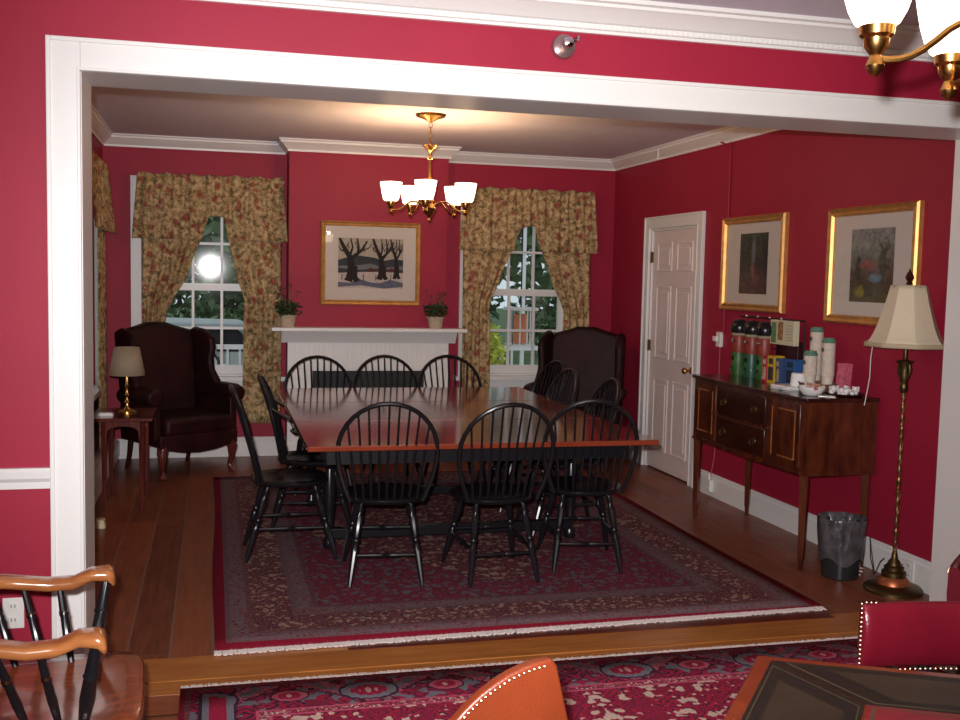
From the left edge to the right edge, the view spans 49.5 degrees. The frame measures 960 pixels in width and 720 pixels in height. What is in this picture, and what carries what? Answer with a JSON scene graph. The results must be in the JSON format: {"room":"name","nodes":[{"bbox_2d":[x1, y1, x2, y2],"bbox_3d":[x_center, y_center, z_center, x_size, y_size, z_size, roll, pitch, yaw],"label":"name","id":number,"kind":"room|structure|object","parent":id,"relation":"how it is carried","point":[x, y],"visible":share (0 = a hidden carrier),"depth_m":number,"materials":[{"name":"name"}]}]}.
{"room":"dining room","nodes":[
{"label":"dining room","id":0,"kind":"room"},
{"bbox_2d":[92,135,101,451],"bbox_3d":[-2.643,-0.316,6.329,0.200,2.710,4.840,0,5,-14],"label":"wall","id":1,"kind":"structure","parent":0,"point":[96,146],"depth_m":8.07,"materials":[{"name":"paint"}]},
{"bbox_2d":[94,220,101,400],"bbox_3d":[-2.878,-0.584,7.551,0.190,1.720,1.320,0,5,-14],"label":"window","id":2,"kind":"structure","parent":1,"relation":"in","point":[96,390],"depth_m":8.05,"materials":[{"name":"white paint"}]},
{"bbox_2d":[97,228,106,448],"bbox_3d":[-2.900,-0.374,7.988,0.029,2.050,0.522,0,5,-14],"label":"curtain","id":3,"kind":"object","parent":2,"relation":"hanging from","point":[101,236],"visible":0.65,"depth_m":7.88,"materials":[{"name":"fabric"}]},
{"bbox_2d":[92,151,115,233],"bbox_3d":[-2.747,-1.205,7.578,0.079,0.521,1.391,0,5,-14],"label":"window valance","id":4,"kind":"object","parent":2,"relation":"hanging from","point":[101,191],"visible":0.94,"depth_m":7.42,"materials":[{"name":"fabric"}]},
{"bbox_2d":[94,438,119,504],"bbox_3d":[-2.511,0.944,6.460,0.125,0.185,4.820,0,5,-14],"label":"baseboard","id":5,"kind":"structure","parent":1,"relation":"attached to","point":[97,454],"depth_m":7.69,"materials":[{"name":"white paint"}]},
{"bbox_2d":[102,146,615,438],"bbox_3d":[-0.980,-0.521,9.358,4.925,2.710,0.220,0,5,-14],"label":"wall","id":6,"kind":"structure","parent":0,"point":[122,162],"depth_m":9.04,"materials":[{"name":"paint"}]},
{"bbox_2d":[117,436,284,458],"bbox_3d":[-2.442,0.753,8.969,1.503,0.168,0.020,0,5,-14],"label":"baseboard","id":7,"kind":"structure","parent":6,"relation":"attached to","point":[264,445],"depth_m":9.02,"materials":[{"name":"white paint"}]},
{"bbox_2d":[130,175,284,385],"bbox_3d":[-2.343,-0.641,8.950,1.320,1.805,0.275,0,5,-14],"label":"window","id":8,"kind":"structure","parent":6,"relation":"in","point":[226,373],"depth_m":8.95,"materials":[{"name":"white paint"}]},
{"bbox_3d":[-2.267,-1.522,8.778,1.210,0.016,0.057,0,5,-14],"label":"curtain rod","id":9,"kind":"object","parent":8,"relation":"attached to","visible":0},
{"bbox_2d":[141,185,207,322],"bbox_3d":[-2.532,-0.452,8.755,0.603,2.000,0.048,0,5,-14],"label":"curtain","id":10,"kind":"object","parent":9,"relation":"hanging from","point":[165,263],"visible":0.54,"depth_m":8.70,"materials":[{"name":"fabric"}]},
{"bbox_2d":[132,171,286,241],"bbox_3d":[-2.257,-1.281,8.737,1.272,0.548,0.049,0,5,-14],"label":"window valance","id":11,"kind":"object","parent":9,"relation":"hanging from","point":[174,224],"visible":1,"depth_m":8.71,"materials":[{"name":"fabric"}]},
{"bbox_2d":[224,188,281,422],"bbox_3d":[-1.967,-0.451,8.900,0.527,2.000,0.048,0,5,-14],"label":"curtain","id":12,"kind":"object","parent":9,"relation":"hanging from","point":[258,265],"visible":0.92,"depth_m":8.92,"materials":[{"name":"fabric"}]},
{"bbox_2d":[453,205,562,387],"bbox_3d":[0.393,-0.637,9.651,1.320,1.805,0.275,0,5,-14],"label":"window","id":13,"kind":"structure","parent":6,"relation":"in","point":[507,375],"depth_m":9.66,"materials":[{"name":"white paint"}]},
{"bbox_3d":[0.445,-1.518,9.473,1.210,0.016,0.057,0,5,-14],"label":"curtain rod","id":14,"kind":"object","parent":13,"relation":"attached to","visible":0},
{"bbox_2d":[461,199,519,386],"bbox_3d":[0.127,-0.448,9.437,0.592,2.000,0.048,0,5,-14],"label":"curtain","id":15,"kind":"object","parent":14,"relation":"hanging from","point":[482,269],"visible":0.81,"depth_m":9.40,"materials":[{"name":"fabric"}]},
{"bbox_2d":[459,187,597,253],"bbox_3d":[0.455,-1.268,9.432,1.322,0.569,0.049,0,5,-14],"label":"window valance","id":16,"kind":"object","parent":14,"relation":"hanging from","point":[519,209],"visible":0.97,"depth_m":9.42,"materials":[{"name":"fabric"}]},
{"bbox_2d":[535,202,590,330],"bbox_3d":[0.734,-0.447,9.592,0.583,2.000,0.048,0,5,-14],"label":"curtain","id":17,"kind":"object","parent":14,"relation":"hanging from","point":[569,272],"visible":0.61,"depth_m":9.59,"materials":[{"name":"fabric"}]},
{"bbox_2d":[285,151,448,441],"bbox_3d":[-0.993,-0.500,9.087,1.360,2.710,0.300,0,5,-14],"label":"wall","id":18,"kind":"structure","parent":0,"point":[320,186],"depth_m":8.85,"materials":[{"name":"paint"}]},
{"bbox_2d":[270,326,466,450],"bbox_3d":[-0.948,0.298,8.908,1.660,1.150,0.200,0,5,-14],"label":"fireplace mantel","id":19,"kind":"object","parent":18,"relation":"attached to","point":[350,347],"visible":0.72,"depth_m":8.87,"materials":[{"name":"white paint"}]},
{"bbox_2d":[272,283,302,326],"bbox_3d":[-1.605,-0.459,8.674,0.250,0.368,0.236,3,5,17],"label":"potted plant","id":20,"kind":"object","parent":19,"relation":"on","point":[286,320],"visible":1,"depth_m":8.64,"materials":[{"name":"green plant"}]},
{"bbox_2d":[270,326,466,332],"bbox_3d":[-0.935,-0.259,8.864,1.660,0.032,0.200,0,5,-14],"label":"mantel shelf","id":21,"kind":"object","parent":19,"relation":"attached to","point":[296,329],"depth_m":8.77,"materials":[{"name":"white paint"}]},
{"bbox_2d":[423,289,449,328],"bbox_3d":[-0.381,-0.443,8.989,0.255,0.339,0.260,0,5,-14],"label":"potted plant","id":22,"kind":"object","parent":19,"relation":"on","point":[435,321],"visible":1,"depth_m":8.96,"materials":[{"name":"green plant"}]},
{"bbox_2d":[320,220,420,305],"bbox_3d":[-0.933,-0.825,8.904,0.860,0.710,0.030,0,5,-14],"label":"tree painting","id":23,"kind":"object","parent":18,"relation":"attached to","point":[362,262],"visible":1,"depth_m":8.91,"materials":[{"name":"beige paper"}]},
{"bbox_2d":[91,103,780,170],"bbox_3d":[-0.326,-1.614,6.812,4.525,0.098,4.840,0,5,-14],"label":"crown molding","id":24,"kind":"structure","parent":18,"relation":"attached to","point":[101,131],"depth_m":8.76,"materials":[{"name":"white paint"}]},
{"bbox_2d":[0,0,959,641],"bbox_3d":[0.114,-0.101,4.392,6.800,2.710,0.300,0,5,-14],"label":"wall","id":25,"kind":"structure","parent":0,"point":[25,520],"depth_m":3.85,"materials":[{"name":"paint"}]},
{"bbox_2d":[2,597,23,628],"bbox_3d":[-1.725,0.936,3.849,0.074,0.116,0.010,0,5,-14],"label":"wall outlet","id":26,"kind":"object","parent":25,"relation":"attached to","point":[13,608],"visible":0.93,"depth_m":3.85,"materials":[{"name":"white plastic"}]},
{"bbox_2d":[0,467,49,489],"bbox_3d":[-2.366,0.434,3.631,1.620,0.078,0.030,0,5,-14],"label":"chair rail","id":27,"kind":"object","parent":25,"relation":"attached to","point":[26,477],"visible":1,"depth_m":3.81,"materials":[{"name":"white paint"}]},
{"bbox_2d":[143,612,859,696],"bbox_3d":[0.094,1.301,4.462,6.800,0.104,0.385,0,5,-14],"label":"step","id":28,"kind":"structure","parent":25,"relation":"attached to","point":[163,676],"depth_m":4.43,"materials":[{"name":"orange wood"}]},
{"bbox_2d":[347,610,834,649],"bbox_3d":[0.561,1.260,4.775,2.340,0.057,0.105,0,5,-14],"label":"threshold strip","id":29,"kind":"object","parent":28,"relation":"on","point":[818,614],"visible":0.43,"depth_m":4.77,"materials":[{"name":"brown wood"}]},
{"bbox_2d":[45,35,959,654],"bbox_3d":[0.411,0.043,4.471,4.175,2.425,0.342,0,5,-14],"label":"door frame","id":30,"kind":"structure","parent":25,"relation":"attached to","point":[66,57],"depth_m":4.02,"materials":[{"name":"white paint"}]},
{"bbox_2d":[190,0,933,62],"bbox_3d":[0.195,-1.375,4.083,6.800,0.118,0.125,0,5,-14],"label":"crown molding","id":31,"kind":"structure","parent":25,"relation":"attached to","point":[642,14],"depth_m":4.20,"materials":[{"name":"white paint"}]},
{"bbox_2d":[551,34,579,59],"bbox_3d":[0.343,-1.256,4.160,0.105,0.100,0.069,0,5,-14],"label":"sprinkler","id":32,"kind":"object","parent":25,"relation":"attached to","point":[562,45],"visible":1,"depth_m":4.16,"materials":[{"name":"grey metal"}]},
{"bbox_2d":[91,0,919,158],"bbox_3d":[0.235,-1.471,3.927,7.000,0.100,11.110,0,5,-14],"label":"ceiling","id":33,"kind":"structure","parent":0,"point":[124,110],"depth_m":7.60,"materials":[{"name":"paint"}]},
{"bbox_2d":[380,112,476,221],"bbox_3d":[-0.370,-1.326,7.196,0.643,0.735,0.664,0,5,-14],"label":"dining chandelier","id":34,"kind":"object","parent":33,"relation":"hanging from","point":[463,194],"visible":1,"depth_m":7.12,"materials":[{"name":"white glass"}]},
{"bbox_2d":[845,0,959,100],"bbox_3d":[1.016,-0.855,1.862,0.677,0.765,0.669,0,5,-14],"label":"chandelier","id":35,"kind":"object","parent":33,"relation":"hanging from","point":[876,21],"visible":1,"depth_m":1.91,"materials":[{"name":"gold metal"}]},
{"bbox_2d":[94,456,928,659],"bbox_3d":[-0.410,1.080,7.123,4.925,0.100,5.041,0,5,-14],"label":"floor","id":36,"kind":"structure","parent":0,"point":[160,602],"depth_m":6.22,"materials":[{"name":"brown wood"}]},
{"bbox_2d":[94,408,156,510],"bbox_3d":[-2.438,0.672,7.134,0.400,0.622,0.570,0,5,-14],"label":"end table","id":37,"kind":"object","parent":36,"relation":"on","point":[139,420],"visible":0.89,"depth_m":6.93,"materials":[{"name":"red wood"}]},
{"bbox_2d":[108,346,144,412],"bbox_3d":[-2.428,0.135,7.158,0.243,0.445,0.243,0,5,-14],"label":"table lamp","id":38,"kind":"object","parent":37,"relation":"on","point":[126,361],"visible":1,"depth_m":7.07,"materials":[{"name":"beige fabric"}]},
{"bbox_2d":[114,322,244,480],"bbox_3d":[-2.444,0.306,8.359,0.778,1.194,0.844,6,6,44],"label":"chair","id":39,"kind":"object","parent":36,"relation":"on","point":[196,411],"visible":0.89,"depth_m":8.40,"materials":[{"name":"leather"}]},
{"bbox_2d":[160,407,231,435],"bbox_3d":[-2.380,0.490,8.306,0.580,0.140,0.586,6,6,44],"label":"seat cushion","id":40,"kind":"object","parent":39,"relation":"on","point":[174,421],"depth_m":8.17,"materials":[{"name":"leather"}]},
{"bbox_2d":[212,469,826,655],"bbox_3d":[-0.172,1.068,6.557,2.932,0.011,3.884,0,5,-14],"label":"rug","id":41,"kind":"object","parent":36,"relation":"on","point":[292,593],"visible":0.75,"depth_m":5.46,"materials":[{"name":"red carpet"}]},
{"bbox_2d":[228,384,337,562],"bbox_3d":[-1.117,0.615,5.878,0.593,0.962,0.529,0,5,-14],"label":"chair","id":42,"kind":"object","parent":41,"relation":"on","point":[282,477],"visible":1,"depth_m":5.78,"materials":[{"name":"black paint"}]},
{"bbox_2d":[257,373,350,532],"bbox_3d":[-1.096,0.564,6.525,0.593,0.962,0.559,0,5,-9],"label":"chair","id":43,"kind":"object","parent":41,"relation":"on","point":[298,457],"visible":0.65,"depth_m":6.40,"materials":[{"name":"black paint"}]},
{"bbox_2d":[283,355,352,494],"bbox_3d":[-1.185,0.466,7.725,0.529,0.962,0.593,0,5,-14],"label":"chair","id":44,"kind":"object","parent":41,"relation":"on","point":[300,446],"visible":0.24,"depth_m":7.90,"materials":[{"name":"black paint"}]},
{"bbox_2d":[335,401,439,586],"bbox_3d":[-0.498,0.661,5.468,0.529,0.962,0.593,1,5,-8],"label":"chair","id":45,"kind":"object","parent":41,"relation":"on","point":[379,493],"visible":1,"depth_m":5.31,"materials":[{"name":"black paint"}]},
{"bbox_2d":[352,355,423,484],"bbox_3d":[-0.687,0.460,7.935,0.529,0.962,0.593,0,5,-15],"label":"chair","id":46,"kind":"object","parent":41,"relation":"on","point":[377,357],"visible":0.16,"depth_m":8.13,"materials":[{"name":"black paint"}]},
{"bbox_2d":[418,355,486,484],"bbox_3d":[-0.201,0.459,8.080,0.529,0.962,0.593,0,5,-13],"label":"chair","id":47,"kind":"object","parent":41,"relation":"on","point":[467,363],"visible":0.12,"depth_m":8.28,"materials":[{"name":"black paint"}]},
{"bbox_2d":[276,387,658,548],"bbox_3d":[-0.279,0.683,6.668,1.870,0.732,2.660,0,5,-14],"label":"dining table","id":48,"kind":"object","parent":41,"relation":"on","point":[318,415],"visible":0.71,"depth_m":6.07,"materials":[{"name":"brown wood"}]},
{"bbox_2d":[441,402,555,586],"bbox_3d":[0.080,0.669,5.534,0.529,0.962,0.593,0,5,-16],"label":"chair","id":49,"kind":"object","parent":41,"relation":"on","point":[481,493],"visible":1,"depth_m":5.38,"materials":[{"name":"black paint"}]},
{"bbox_2d":[476,360,565,482],"bbox_3d":[0.326,0.483,7.919,0.593,0.962,0.529,-1,5,-21],"label":"chair","id":50,"kind":"object","parent":41,"relation":"on","point":[502,464],"visible":0.2,"depth_m":8.01,"materials":[{"name":"black paint"}]},
{"bbox_2d":[490,368,577,511],"bbox_3d":[0.364,0.535,7.288,0.593,0.962,0.529,0,5,-16],"label":"chair","id":51,"kind":"object","parent":41,"relation":"on","point":[575,386],"visible":0.3,"depth_m":7.32,"materials":[{"name":"black paint"}]},
{"bbox_2d":[515,378,620,535],"bbox_3d":[0.572,0.591,6.638,0.593,0.962,0.529,0,5,-12],"label":"chair","id":52,"kind":"object","parent":41,"relation":"on","point":[540,504],"visible":0.38,"depth_m":6.57,"materials":[{"name":"black paint"}]},
{"bbox_2d":[536,399,638,573],"bbox_3d":[0.574,0.659,5.785,0.529,0.962,0.593,1,5,-4],"label":"chair","id":53,"kind":"object","parent":41,"relation":"on","point":[574,485],"visible":0.97,"depth_m":5.63,"materials":[{"name":"black paint"}]},
{"bbox_2d":[523,326,625,471],"bbox_3d":[0.855,0.319,9.101,0.844,1.194,0.778,3,5,17],"label":"chair","id":54,"kind":"object","parent":36,"relation":"on","point":[597,355],"visible":0.35,"depth_m":9.27,"materials":[{"name":"leather"}]},
{"bbox_2d":[577,407,605,416],"bbox_3d":[0.824,0.503,9.024,0.586,0.140,0.580,3,5,17],"label":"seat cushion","id":55,"kind":"object","parent":54,"relation":"on","point":[579,408],"depth_m":9.06,"materials":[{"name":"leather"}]},
{"bbox_2d":[692,374,879,570],"bbox_3d":[1.808,0.640,6.479,0.505,0.975,1.426,0,5,-14],"label":"sideboard","id":56,"kind":"object","parent":36,"relation":"on","point":[795,432],"visible":0.99,"depth_m":5.90,"materials":[{"name":"brown wood"}]},
{"bbox_2d":[729,319,746,374],"bbox_3d":[1.765,-0.090,7.094,0.127,0.380,0.128,2,5,10],"label":"bottle","id":57,"kind":"object","parent":56,"relation":"on","point":[738,336],"visible":0.88,"depth_m":7.06,"materials":[{"name":"green"}]},
{"bbox_2d":[742,320,759,377],"bbox_3d":[1.809,-0.075,6.920,0.127,0.380,0.128,2,5,10],"label":"bottle","id":58,"kind":"object","parent":56,"relation":"on","point":[749,327],"visible":0.81,"depth_m":6.88,"materials":[{"name":"green"}]},
{"bbox_2d":[754,321,771,379],"bbox_3d":[1.849,-0.061,6.766,0.127,0.380,0.128,2,5,10],"label":"bottle","id":59,"kind":"object","parent":56,"relation":"on","point":[763,329],"visible":0.75,"depth_m":6.72,"materials":[{"name":"green"}]},
{"bbox_2d":[761,356,767,382],"bbox_3d":[1.836,0.058,6.612,0.071,0.165,0.055,0,5,-14],"label":"box","id":60,"kind":"object","parent":56,"relation":"on","point":[765,358],"visible":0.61,"depth_m":6.60,"materials":[{"name":"red cardboard"}]},
{"bbox_2d":[739,314,805,359],"bbox_3d":[1.907,-0.083,6.841,0.091,0.413,0.730,0,5,-14],"label":"wire rack","id":61,"kind":"object","parent":56,"relation":"on","point":[791,352],"visible":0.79,"depth_m":6.60,"materials":[{"name":"black metal"}]},
{"bbox_2d":[770,319,799,345],"bbox_3d":[1.925,-0.173,6.584,0.042,0.155,0.280,0,5,-14],"label":"box","id":62,"kind":"object","parent":61,"relation":"hanging from","point":[783,332],"visible":1,"depth_m":6.54,"materials":[{"name":"beige cardboard"}]},
{"bbox_2d":[771,322,776,342],"bbox_3d":[1.883,-0.179,6.671,0.002,0.130,0.060,0,5,-14],"label":"print","id":63,"kind":"object","parent":62,"relation":"attached to","point":[773,324],"depth_m":6.67},
{"bbox_2d":[767,355,784,383],"bbox_3d":[1.856,0.060,6.535,0.071,0.175,0.085,0,5,-14],"label":"box","id":64,"kind":"object","parent":56,"relation":"on","point":[771,365],"visible":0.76,"depth_m":6.51,"materials":[{"name":"yellow cardboard"}]},
{"bbox_2d":[775,358,788,383],"bbox_3d":[1.875,0.071,6.458,0.071,0.165,0.050,0,5,-14],"label":"box","id":65,"kind":"object","parent":56,"relation":"on","point":[780,362],"visible":0.61,"depth_m":6.43,"materials":[{"name":"blue cardboard"}]},
{"bbox_2d":[770,384,798,390],"bbox_3d":[1.853,0.161,6.226,0.196,0.022,0.206,0,5,-14],"label":"napkin stack","id":66,"kind":"object","parent":56,"relation":"on","point":[788,387],"visible":0.73,"depth_m":6.16,"materials":[{"name":"white paper"}]},
{"bbox_2d":[692,374,879,402],"bbox_3d":[1.824,0.166,6.442,0.488,0.022,1.426,0,5,-14],"label":"countertop","id":67,"kind":"structure","parent":56,"relation":"on","point":[736,381],"depth_m":6.17,"materials":[{"name":"brown wood"}]},
{"bbox_2d":[784,359,802,383],"bbox_3d":[1.927,0.079,6.378,0.071,0.165,0.105,0,5,-14],"label":"box","id":68,"kind":"object","parent":56,"relation":"on","point":[791,365],"visible":0.5,"depth_m":6.35,"materials":[{"name":"blue cardboard"}]},
{"bbox_2d":[790,373,803,385],"bbox_3d":[1.893,0.116,6.191,0.092,0.076,0.092,0,5,-14],"label":"cup","id":69,"kind":"object","parent":56,"relation":"on","point":[795,377],"visible":0.83,"depth_m":6.16,"materials":[{"name":"white paper"}]},
{"bbox_2d":[803,350,817,382],"bbox_3d":[1.952,0.062,6.161,0.082,0.235,0.082,0,5,-14],"label":"cup stack","id":70,"kind":"object","parent":56,"relation":"on","point":[810,356],"visible":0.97,"depth_m":6.13,"materials":[{"name":"white paper"}]},
{"bbox_2d":[798,381,825,395],"bbox_3d":[1.874,0.162,5.880,0.156,0.076,0.155,-3,6,-44],"label":"bowl","id":71,"kind":"object","parent":56,"relation":"on","point":[809,389],"visible":1,"depth_m":5.84,"materials":[{"name":"white ceramic"}]},
{"bbox_2d":[810,327,823,380],"bbox_3d":[2.026,-0.013,6.277,0.082,0.370,0.082,0,5,-14],"label":"cup stack","id":72,"kind":"object","parent":56,"relation":"on","point":[817,333],"visible":0.58,"depth_m":6.24,"materials":[{"name":"white paper"}]},
{"bbox_2d":[820,338,835,384],"bbox_3d":[2.045,0.027,6.119,0.082,0.315,0.082,0,5,-14],"label":"cup stack","id":73,"kind":"object","parent":56,"relation":"on","point":[828,349],"visible":1,"depth_m":6.09,"materials":[{"name":"white paper"}]},
{"bbox_2d":[836,363,852,388],"bbox_3d":[2.105,0.108,6.007,0.080,0.175,0.080,0,5,-14],"label":"caddy","id":74,"kind":"object","parent":56,"relation":"on","point":[844,370],"visible":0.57,"depth_m":5.98,"materials":[{"name":"pink paper"}]},
{"bbox_2d":[825,385,864,396],"bbox_3d":[2.069,0.175,5.905,0.216,0.054,0.216,0,5,-14],"label":"tray","id":75,"kind":"object","parent":56,"relation":"on","point":[834,390],"visible":1,"depth_m":5.88,"materials":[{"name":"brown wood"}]},
{"bbox_2d":[817,511,867,580],"bbox_3d":[1.983,1.026,5.722,0.270,0.334,0.272,0,5,-14],"label":"waste bin","id":76,"kind":"object","parent":36,"relation":"on","point":[841,536],"visible":1,"depth_m":5.64,"materials":[{"name":"black plastic"}]},
{"bbox_2d":[863,268,943,598],"bbox_3d":[2.197,0.372,5.426,0.388,1.695,0.388,0,5,-14],"label":"floor lamp","id":77,"kind":"object","parent":36,"relation":"on","point":[907,320],"visible":0.98,"depth_m":5.34,"materials":[{"name":"gold metal"}]},
{"bbox_2d":[142,666,956,719],"bbox_3d":[0.832,1.550,1.581,6.800,0.100,5.585,0,5,-14],"label":"floor","id":78,"kind":"structure","parent":0,"point":[166,707],"depth_m":3.83,"materials":[{"name":"brown wood"}]},
{"bbox_2d":[0,564,144,719],"bbox_3d":[-1.252,0.845,2.803,0.666,1.025,0.664,0,5,-17],"label":"chair","id":79,"kind":"object","parent":78,"relation":"on","point":[38,681],"visible":1,"depth_m":2.86,"materials":[{"name":"brown wood"}]},
{"bbox_2d":[178,636,948,719],"bbox_3d":[0.670,1.367,3.061,3.062,0.012,2.734,0,5,-14],"label":"rug","id":80,"kind":"object","parent":78,"relation":"on","point":[700,683],"visible":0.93,"depth_m":4.03,"materials":[{"name":"red carpet"}]},
{"bbox_2d":[449,656,567,719],"bbox_3d":[-0.144,0.997,2.305,0.561,0.811,0.499,-1,5,-22],"label":"leather chair","id":81,"kind":"object","parent":80,"relation":"on","point":[531,689],"visible":1,"depth_m":2.10,"materials":[{"name":"orange leather"}]},
{"bbox_2d":[724,656,959,719],"bbox_3d":[0.984,1.100,1.796,1.259,0.724,1.120,2,5,12],"label":"table","id":82,"kind":"object","parent":80,"relation":"on","point":[775,688],"visible":1,"depth_m":2.19,"materials":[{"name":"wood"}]},
{"bbox_2d":[858,601,959,669],"bbox_3d":[1.261,1.029,2.495,0.672,0.780,0.547,1,5,3],"label":"leather chair","id":83,"kind":"object","parent":80,"relation":"on","point":[907,633],"visible":0.84,"depth_m":2.67,"materials":[{"name":"red leather"}]},
{"bbox_2d":[946,554,959,674],"bbox_3d":[2.095,0.981,3.940,0.566,0.687,0.595,-1,5,-27],"label":"tub chair","id":84,"kind":"object","parent":80,"relation":"on","point":[953,584],"visible":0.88,"depth_m":4.04,"materials":[{"name":"leather"}]},
{"bbox_2d":[611,130,955,561],"bbox_3d":[1.934,-0.309,7.502,0.200,2.710,4.840,0,5,-14],"label":"wall","id":85,"kind":"structure","parent":0,"point":[803,174],"depth_m":6.45,"materials":[{"name":"paint"}]},
{"bbox_2d":[636,211,705,487],"bbox_3d":[1.580,-0.115,8.552,0.164,2.140,1.110,0,5,-14],"label":"door","id":86,"kind":"structure","parent":85,"relation":"in","point":[675,257],"depth_m":8.55,"materials":[{"name":"white paint"}]},
{"bbox_2d":[720,141,731,333],"bbox_3d":[1.765,-0.884,7.575,0.092,1.397,0.014,0,5,-14],"label":"conduit","id":87,"kind":"object","parent":85,"relation":"attached to","point":[721,141],"visible":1,"depth_m":7.55,"materials":[{"name":"paint"}]},
{"bbox_2d":[719,212,789,313],"bbox_3d":[1.884,-0.669,7.215,0.040,0.660,0.860,0,5,-14],"label":"framed picture","id":88,"kind":"object","parent":85,"relation":"attached to","point":[754,249],"visible":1,"depth_m":7.19,"materials":[{"name":"gold"}]},
{"bbox_2d":[739,232,768,293],"bbox_3d":[1.895,-0.669,7.218,0.002,0.420,0.380,0,5,-14],"label":"print","id":89,"kind":"object","parent":88,"relation":"attached to","point":[753,246],"depth_m":7.21},
{"bbox_2d":[699,469,930,594],"bbox_3d":[2.036,1.036,6.654,0.020,0.168,2.930,0,5,-14],"label":"baseboard","id":90,"kind":"structure","parent":85,"relation":"attached to","point":[778,513],"depth_m":6.78,"materials":[{"name":"white paint"}]},
{"bbox_2d":[823,200,924,325],"bbox_3d":[2.216,-0.538,5.918,0.040,0.680,0.840,0,5,-14],"label":"framed picture","id":91,"kind":"object","parent":85,"relation":"attached to","point":[871,249],"visible":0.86,"depth_m":5.94,"materials":[{"name":"gold"}]},
{"bbox_2d":[849,227,895,302],"bbox_3d":[2.227,-0.538,5.921,0.002,0.420,0.400,0,5,-14],"label":"print","id":92,"kind":"object","parent":91,"relation":"attached to","point":[872,250],"depth_m":5.92},
{"bbox_2d":[904,558,913,582],"bbox_3d":[2.296,1.127,5.573,0.010,0.116,0.074,0,5,-14],"label":"wall outlet","id":93,"kind":"object","parent":85,"relation":"attached to","point":[909,565],"visible":0.85,"depth_m":5.56,"materials":[{"name":"white plastic"}]},
{"label":"outside","id":94,"kind":"structure","parent":0,"visible":0},
{"bbox_3d":[-0.713,0.856,10.839,10.000,0.060,2.260,0,5,-14],"label":"floor","id":95,"kind":"structure","parent":94,"visible":0},
{"bbox_2d":[214,344,242,364],"bbox_3d":[-3.087,0.235,11.245,2.802,0.810,0.060,0,5,-14],"label":"porch railing","id":96,"kind":"object","parent":95,"relation":"on","point":[227,347],"visible":0.04,"depth_m":11.30,"materials":[{"name":"white paint"}]},
{"bbox_2d":[490,323,505,364],"bbox_3d":[0.115,0.183,11.548,0.348,1.205,0.376,0,5,-14],"label":"shrub","id":97,"kind":"object","parent":95,"relation":"on","point":[496,348],"visible":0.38,"depth_m":11.46,"materials":[{"name":"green plant"}]},
{"bbox_2d":[490,346,537,364],"bbox_3d":[0.594,0.240,12.188,3.200,0.810,0.060,0,5,-14],"label":"porch railing","id":98,"kind":"object","parent":95,"relation":"on","point":[511,349],"visible":0.06,"depth_m":12.10,"materials":[{"name":"white paint"}]},
{"bbox_2d":[519,227,526,364],"bbox_3d":[0.500,-0.801,12.075,0.080,3.100,0.080,0,5,-14],"label":"porch post","id":99,"kind":"object","parent":95,"relation":"on","point":[521,352],"visible":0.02,"depth_m":12.04,"materials":[{"name":"white paint"}]},
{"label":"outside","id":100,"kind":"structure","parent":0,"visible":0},
{"bbox_2d":[503,228,538,346],"bbox_3d":[0.446,-1.108,10.999,0.300,1.920,0.300,0,5,-14],"label":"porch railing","id":101,"kind":"object","parent":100,"point":[519,321],"visible":0.8,"depth_m":10.99,"materials":[{"name":"white paint"}]},
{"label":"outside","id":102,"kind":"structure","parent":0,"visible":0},
{"bbox_2d":[167,304,555,364],"bbox_3d":[-5.027,-1.053,39.775,70.000,0.150,60.540,0,5,-14],"label":"lawn","id":103,"kind":"structure","parent":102,"point":[502,313],"depth_m":39.32,"materials":[{"name":"green plant"}]},
{"bbox_2d":[166,233,243,321],"bbox_3d":[-6.525,-1.652,27.195,4.907,3.957,2.014,0,5,-14],"label":"bush","id":104,"kind":"object","parent":103,"relation":"on","point":[212,298],"visible":0.11,"depth_m":26.66,"materials":[{"name":"green plant"}]},
{"bbox_2d":[166,317,243,364],"bbox_3d":[-4.796,0.037,16.591,4.243,1.380,1.800,0,5,-14],"label":"parked car","id":105,"kind":"object","parent":103,"relation":"on","point":[230,336],"visible":0.02,"depth_m":15.94,"materials":[{"name":"grey paint"}]},
{"bbox_2d":[184,216,243,299],"bbox_3d":[-3.116,-1.807,14.651,4.661,5.446,3.408,0,5,-14],"label":"tree","id":106,"kind":"object","parent":103,"relation":"on","point":[211,253],"visible":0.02,"depth_m":14.05,"materials":[{"name":"green plant"}]},
{"bbox_2d":[490,285,504,327],"bbox_3d":[-1.665,-1.635,28.440,4.950,4.002,2.040,0,5,-14],"label":"bush","id":107,"kind":"object","parent":103,"relation":"on","point":[493,307],"visible":0.02,"depth_m":28.94,"materials":[{"name":"green plant"}]},
{"bbox_2d":[498,226,553,299],"bbox_3d":[1.439,-1.972,15.935,4.763,5.771,3.419,0,5,-14],"label":"tree","id":108,"kind":"object","parent":103,"relation":"on","point":[545,282],"visible":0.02,"depth_m":15.65,"materials":[{"name":"green plant"}]},
{"bbox_2d":[509,255,556,352],"bbox_3d":[3.126,-1.635,29.666,4.849,3.923,2.024,0,5,-14],"label":"bush","id":109,"kind":"object","parent":103,"relation":"on","point":[542,316],"visible":0.07,"depth_m":28.99,"materials":[{"name":"green plant"}]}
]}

